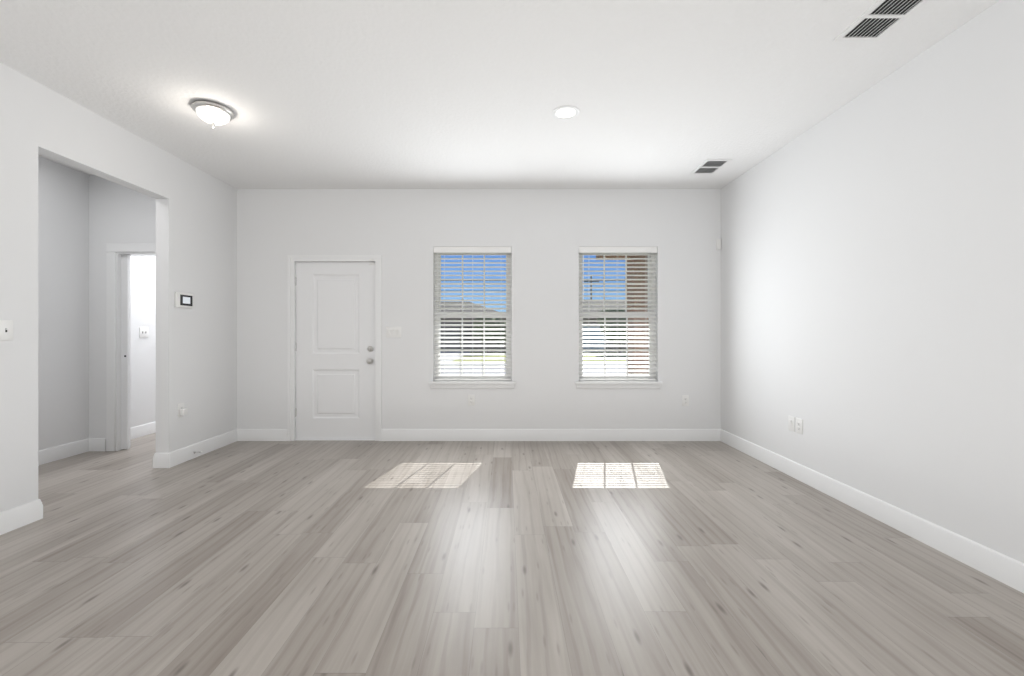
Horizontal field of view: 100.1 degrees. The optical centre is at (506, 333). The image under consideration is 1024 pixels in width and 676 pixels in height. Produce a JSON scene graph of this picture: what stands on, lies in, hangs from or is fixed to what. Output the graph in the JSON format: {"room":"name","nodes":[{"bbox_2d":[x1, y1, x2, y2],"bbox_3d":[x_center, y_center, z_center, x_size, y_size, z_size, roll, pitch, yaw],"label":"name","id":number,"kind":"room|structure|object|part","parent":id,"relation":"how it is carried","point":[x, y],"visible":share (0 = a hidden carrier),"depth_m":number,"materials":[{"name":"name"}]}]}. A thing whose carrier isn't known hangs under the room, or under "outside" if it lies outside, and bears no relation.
{"room":"empty living room","nodes":[
{"label":"empty living room","id":0,"kind":"room"},
{"bbox_2d":[38,156,155,450],"bbox_3d":[-4.388,-0.216,4.150,0.120,2.858,6.700,0,0,0],"label":"wall","id":1,"kind":"structure","parent":0,"point":[63,304],"depth_m":4.25,"materials":[{"name":"white paint"}]},
{"bbox_2d":[38,438,105,465],"bbox_3d":[-4.239,1.146,2.680,0.178,0.134,3.520,0,0,0],"label":"baseboard","id":2,"kind":"structure","parent":1,"relation":"attached to","point":[52,454],"depth_m":4.24,"materials":[{"name":"white paint"}]},
{"bbox_2d":[131,421,155,438],"bbox_3d":[-4.239,1.146,6.030,0.178,0.134,2.940,0,0,0],"label":"baseboard","id":3,"kind":"structure","parent":1,"relation":"attached to","point":[142,430],"depth_m":5.09,"materials":[{"name":"white paint"}]},
{"bbox_2d":[139,327,147,337],"bbox_3d":[-4.318,-0.017,5.110,0.020,0.124,0.125,0,0,0],"label":"switch","id":4,"kind":"object","parent":1,"relation":"attached to","point":[143,332],"visible":1,"depth_m":5.10,"materials":[{"name":"white plastic"}]},
{"bbox_2d":[0,62,236,511],"bbox_3d":[-3.125,-0.216,2.650,0.120,2.858,9.700,0,0,0],"label":"wall","id":5,"kind":"structure","parent":0,"point":[196,257],"depth_m":3.60,"materials":[{"name":"white paint"}]},
{"bbox_2d":[0,320,12,339],"bbox_3d":[-3.055,-0.022,2.620,0.020,0.124,0.079,0,0,0],"label":"light switch","id":6,"kind":"object","parent":5,"relation":"attached to","point":[6,329],"visible":1,"depth_m":2.62,"materials":[{"name":"white plastic"}]},
{"bbox_2d":[0,499,42,534],"bbox_3d":[-3.125,1.146,0.410,0.150,0.134,4.820,0,0,0],"label":"baseboard","id":7,"kind":"structure","parent":5,"relation":"attached to","point":[16,517],"depth_m":2.69,"materials":[{"name":"white paint"}]},
{"bbox_2d":[178,403,187,416],"bbox_3d":[-3.042,0.713,4.030,0.045,0.124,0.079,0,0,0],"label":"electrical outlet","id":8,"kind":"object","parent":5,"relation":"attached to","point":[182,411],"visible":1,"depth_m":4.01,"materials":[{"name":"white plastic"}]},
{"bbox_2d":[174,292,192,308],"bbox_3d":[-3.053,-0.317,4.055,0.024,0.144,0.210,0,0,0],"label":"panel","id":9,"kind":"object","parent":5,"relation":"attached to","point":[183,300],"visible":0.96,"depth_m":4.03,"materials":[{"name":"white plastic"}]},
{"bbox_2d":[153,429,287,467],"bbox_3d":[-2.842,1.146,4.370,0.716,0.134,0.992,0,0,0],"label":"baseboard","id":10,"kind":"structure","parent":5,"relation":"attached to","point":[173,458],"depth_m":4.49,"materials":[{"name":"white paint"}]},
{"bbox_2d":[89,175,155,437],"bbox_3d":[-3.756,-0.216,4.500,1.143,2.858,0.120,0,0,0],"label":"wall","id":11,"kind":"structure","parent":0,"point":[119,214],"depth_m":4.44,"materials":[{"name":"white paint"}]},
{"bbox_2d":[106,244,155,450],"bbox_3d":[-3.680,0.141,4.500,0.910,2.145,0.152,0,0,0],"label":"door frame","id":12,"kind":"structure","parent":11,"relation":"attached to","point":[115,252],"depth_m":4.44,"materials":[{"name":"white paint"}]},
{"bbox_3d":[-3.998,0.189,4.500,0.067,2.032,0.036,0,0,0],"label":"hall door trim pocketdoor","id":13,"kind":"part","parent":12,"relation":"part of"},
{"bbox_2d":[237,189,720,428],"bbox_3d":[-0.217,-0.216,4.966,5.695,2.858,0.200,0,0,0],"label":"wall","id":14,"kind":"structure","parent":0,"point":[544,234],"depth_m":4.87,"materials":[{"name":"white paint"}]},
{"bbox_2d":[288,255,381,440],"bbox_3d":[-1.952,0.160,4.940,1.061,2.106,0.172,0,0,0],"label":"door frame","id":15,"kind":"structure","parent":14,"relation":"attached to","point":[294,259],"depth_m":4.86,"materials":[{"name":"white paint"}]},
{"bbox_2d":[296,262,374,438],"bbox_3d":[-1.952,0.193,4.923,0.913,2.024,0.045,0,0,0],"label":"door","id":16,"kind":"structure","parent":14,"relation":"in","point":[335,340],"depth_m":4.90,"materials":[{"name":"white paint"}]},
{"bbox_2d":[366,346,372,363],"bbox_3d":[-1.559,0.241,4.867,0.066,0.206,0.067,0,0,0],"label":"door knob","id":17,"kind":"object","parent":16,"relation":"attached to","point":[369,360],"depth_m":4.89,"materials":[{"name":"silver metal"}]},
{"bbox_2d":[386,327,400,337],"bbox_3d":[-1.283,-0.020,4.858,0.171,0.124,0.016,0,0,0],"label":"light switch","id":18,"kind":"object","parent":14,"relation":"attached to","point":[393,332],"visible":1,"depth_m":4.86,"materials":[{"name":"white plastic"}]},
{"bbox_2d":[468,395,474,404],"bbox_3d":[-0.403,0.750,4.861,0.079,0.124,0.010,0,0,0],"label":"electrical outlet","id":19,"kind":"object","parent":14,"relation":"attached to","point":[471,399],"visible":1,"depth_m":4.86,"materials":[{"name":"white plastic"}]},
{"bbox_2d":[429,381,515,387],"bbox_3d":[-0.391,0.578,4.888,0.979,0.080,0.127,0,0,0],"label":"sill","id":20,"kind":"structure","parent":14,"relation":"attached to","point":[471,384],"depth_m":4.85,"materials":[{"name":"white paint"}]},
{"bbox_2d":[435,248,511,379],"bbox_3d":[-0.391,-0.227,4.991,0.889,1.529,0.080,0,0,0],"label":"window","id":21,"kind":"structure","parent":14,"relation":"in","point":[477,377],"depth_m":4.96,"materials":[{"name":"white plastic"}]},
{"bbox_2d":[434,247,510,380],"bbox_3d":[-0.391,-0.229,4.898,0.885,1.522,0.072,0,0,0],"label":"window blind","id":22,"kind":"object","parent":21,"relation":"attached to","point":[437,250],"visible":0.92,"depth_m":4.90,"materials":[{"name":"white plastic"}]},
{"bbox_2d":[381,429,720,440],"bbox_3d":[0.484,1.146,4.859,3.810,0.134,0.015,0,0,0],"label":"baseboard","id":23,"kind":"structure","parent":14,"relation":"attached to","point":[386,434],"depth_m":4.85,"materials":[{"name":"white paint"}]},
{"bbox_2d":[579,253,654,378],"bbox_3d":[1.264,-0.227,4.991,0.895,1.529,0.080,0,0,0],"label":"window","id":24,"kind":"structure","parent":14,"relation":"in","point":[622,377],"depth_m":4.97,"materials":[{"name":"white plastic"}]},
{"bbox_2d":[579,247,656,380],"bbox_3d":[1.264,-0.229,4.898,0.891,1.522,0.072,0,0,0],"label":"window blind","id":25,"kind":"object","parent":24,"relation":"attached to","point":[583,250],"visible":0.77,"depth_m":4.90,"materials":[{"name":"white plastic"}]},
{"bbox_2d":[575,381,662,387],"bbox_3d":[1.264,0.578,4.888,0.985,0.080,0.127,0,0,0],"label":"sill","id":26,"kind":"structure","parent":14,"relation":"attached to","point":[618,384],"depth_m":4.85,"materials":[{"name":"white paint"}]},
{"bbox_2d":[682,395,688,405],"bbox_3d":[2.025,0.757,4.861,0.079,0.124,0.010,0,0,0],"label":"electrical outlet","id":27,"kind":"object","parent":14,"relation":"attached to","point":[685,400],"visible":1,"depth_m":4.86,"materials":[{"name":"white plastic"}]},
{"bbox_2d":[716,239,720,249],"bbox_3d":[2.396,-1.012,4.851,0.052,0.120,0.030,0,0,0],"label":"detector","id":28,"kind":"object","parent":14,"relation":"attached to","point":[718,244],"visible":0.96,"depth_m":4.84,"materials":[{"name":"white plastic"}]},
{"bbox_2d":[0,0,998,188],"bbox_3d":[-0.909,-1.695,2.710,7.078,0.100,9.820,0,0,0],"label":"ceiling","id":29,"kind":"structure","parent":0,"point":[417,94],"depth_m":2.76,"materials":[{"name":"white paint"}]},
{"bbox_2d":[191,100,234,127],"bbox_3d":[-2.147,-1.576,3.136,0.262,0.138,0.262,0,0,0],"label":"flush ceiling light","id":30,"kind":"object","parent":29,"relation":"attached to","point":[212,113],"visible":1,"depth_m":3.07,"materials":[{"name":"white glass"}]},
{"bbox_2d":[552,105,579,119],"bbox_3d":[0.438,-1.641,3.190,0.204,0.007,0.204,0,0,0],"label":"recessed light","id":31,"kind":"object","parent":29,"relation":"in","point":[567,112],"visible":1,"depth_m":3.18,"materials":[{"name":"white paint"}]},
{"bbox_2d":[690,159,731,173],"bbox_3d":[2.000,-1.647,4.220,0.245,0.020,0.370,0,0,0],"label":"ceiling vent","id":32,"kind":"object","parent":29,"relation":"in","point":[710,166],"visible":0.9,"depth_m":4.20,"materials":[{"name":"white metal"}]},
{"bbox_2d":[833,0,928,40],"bbox_3d":[1.950,-1.647,2.215,0.245,0.020,0.370,0,0,0],"label":"ceiling vent","id":33,"kind":"object","parent":29,"relation":"in","point":[877,20],"visible":1,"depth_m":2.24,"materials":[{"name":"white metal"}]},
{"bbox_2d":[0,433,1023,675],"bbox_3d":[-0.909,1.243,2.710,7.078,0.060,9.820,0,0,0],"label":"floor","id":34,"kind":"structure","parent":0,"point":[478,558],"depth_m":2.18,"materials":[{"name":"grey laminate"}]},
{"bbox_2d":[721,0,1023,562],"bbox_3d":[2.530,-0.216,1.333,0.200,2.858,7.066,0,0,0],"label":"wall","id":35,"kind":"structure","parent":0,"point":[872,287],"depth_m":2.63,"materials":[{"name":"white paint"}]},
{"bbox_2d":[788,416,794,431],"bbox_3d":[2.422,0.765,3.655,0.016,0.124,0.079,0,0,0],"label":"electrical outlet","id":36,"kind":"object","parent":35,"relation":"attached to","point":[791,423],"visible":1,"depth_m":3.65,"materials":[{"name":"white plastic"}]},
{"bbox_2d":[796,418,802,433],"bbox_3d":[2.425,0.765,3.560,0.010,0.124,0.079,0,0,0],"label":"electrical outlet","id":37,"kind":"object","parent":35,"relation":"attached to","point":[799,426],"visible":1,"depth_m":3.55,"materials":[{"name":"white plastic"}]},
{"bbox_2d":[721,429,1023,592],"bbox_3d":[2.422,1.146,1.433,0.015,0.134,6.866,0,0,0],"label":"baseboard","id":38,"kind":"structure","parent":35,"relation":"attached to","point":[1002,568],"depth_m":2.62,"materials":[{"name":"white paint"}]},
{"label":"outside","id":39,"kind":"structure","parent":0,"visible":0},
{"bbox_2d":[455,352,625,360],"bbox_3d":[0.000,1.613,102.534,300.000,0.200,194.933,0,0,0],"label":"ground","id":40,"kind":"structure","parent":39,"point":[583,356],"depth_m":28.63,"materials":[{"name":"green plant"}]},
{"bbox_2d":[441,302,505,351],"bbox_3d":[-9.300,-0.787,41.000,20.400,4.600,11.000,0,0,0],"label":"house","id":41,"kind":"structure","parent":40,"relation":"on","point":[459,306],"depth_m":36.00,"materials":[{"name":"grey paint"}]},
{"bbox_2d":[473,318,505,352],"bbox_3d":[-1.224,-0.038,33.176,2.931,3.103,2.973,0,0,0],"label":"tree","id":42,"kind":"object","parent":40,"relation":"on","point":[490,330],"depth_m":32.23,"materials":[{"name":"green plant"}]},
{"bbox_2d":[441,276,624,298],"bbox_3d":[0.000,-3.287,60.050,400.000,9.600,0.540,0,0,0],"label":"pole","id":43,"kind":"object","parent":40,"relation":"on","point":[590,281],"depth_m":59.95,"materials":[{"name":"grey plastic"}]},
{"bbox_2d":[441,352,625,365],"bbox_3d":[0.000,1.496,21.180,300.000,0.035,29.440,0,0,0],"label":"sidewalk","id":44,"kind":"structure","parent":40,"relation":"on","point":[505,364],"depth_m":20.67,"materials":[{"name":"grey concrete"}]},
{"bbox_2d":[441,368,625,373],"bbox_3d":[0.000,1.503,16.500,300.000,0.020,6.000,0,0,0],"label":"street","id":45,"kind":"structure","parent":40,"relation":"on","point":[505,369],"depth_m":17.26,"materials":[{"name":"grey asphalt"}]},
{"bbox_2d":[583,301,625,351],"bbox_3d":[10.000,-0.837,41.000,16.000,4.700,11.000,0,0,0],"label":"house","id":46,"kind":"structure","parent":40,"relation":"on","point":[601,302],"depth_m":36.00,"materials":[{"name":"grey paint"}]},
{"bbox_2d":[597,307,625,352],"bbox_3d":[8.313,-0.208,31.351,3.402,3.442,3.000,0,0,0],"label":"tree","id":47,"kind":"object","parent":40,"relation":"on","point":[614,327],"depth_m":30.50,"materials":[{"name":"green plant"}]},
{"bbox_3d":[-0.217,1.378,5.759,5.695,0.270,1.383,0,0,0],"label":"porch","id":48,"kind":"object","parent":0,"visible":0},
{"bbox_2d":[596,255,648,373],"bbox_3d":[-0.540,-0.047,6.120,5.320,2.580,0.360,0,0,0],"label":"porch column","id":49,"kind":"structure","parent":48,"relation":"on","point":[632,277],"depth_m":5.94,"materials":[{"name":"brick"}]}
]}

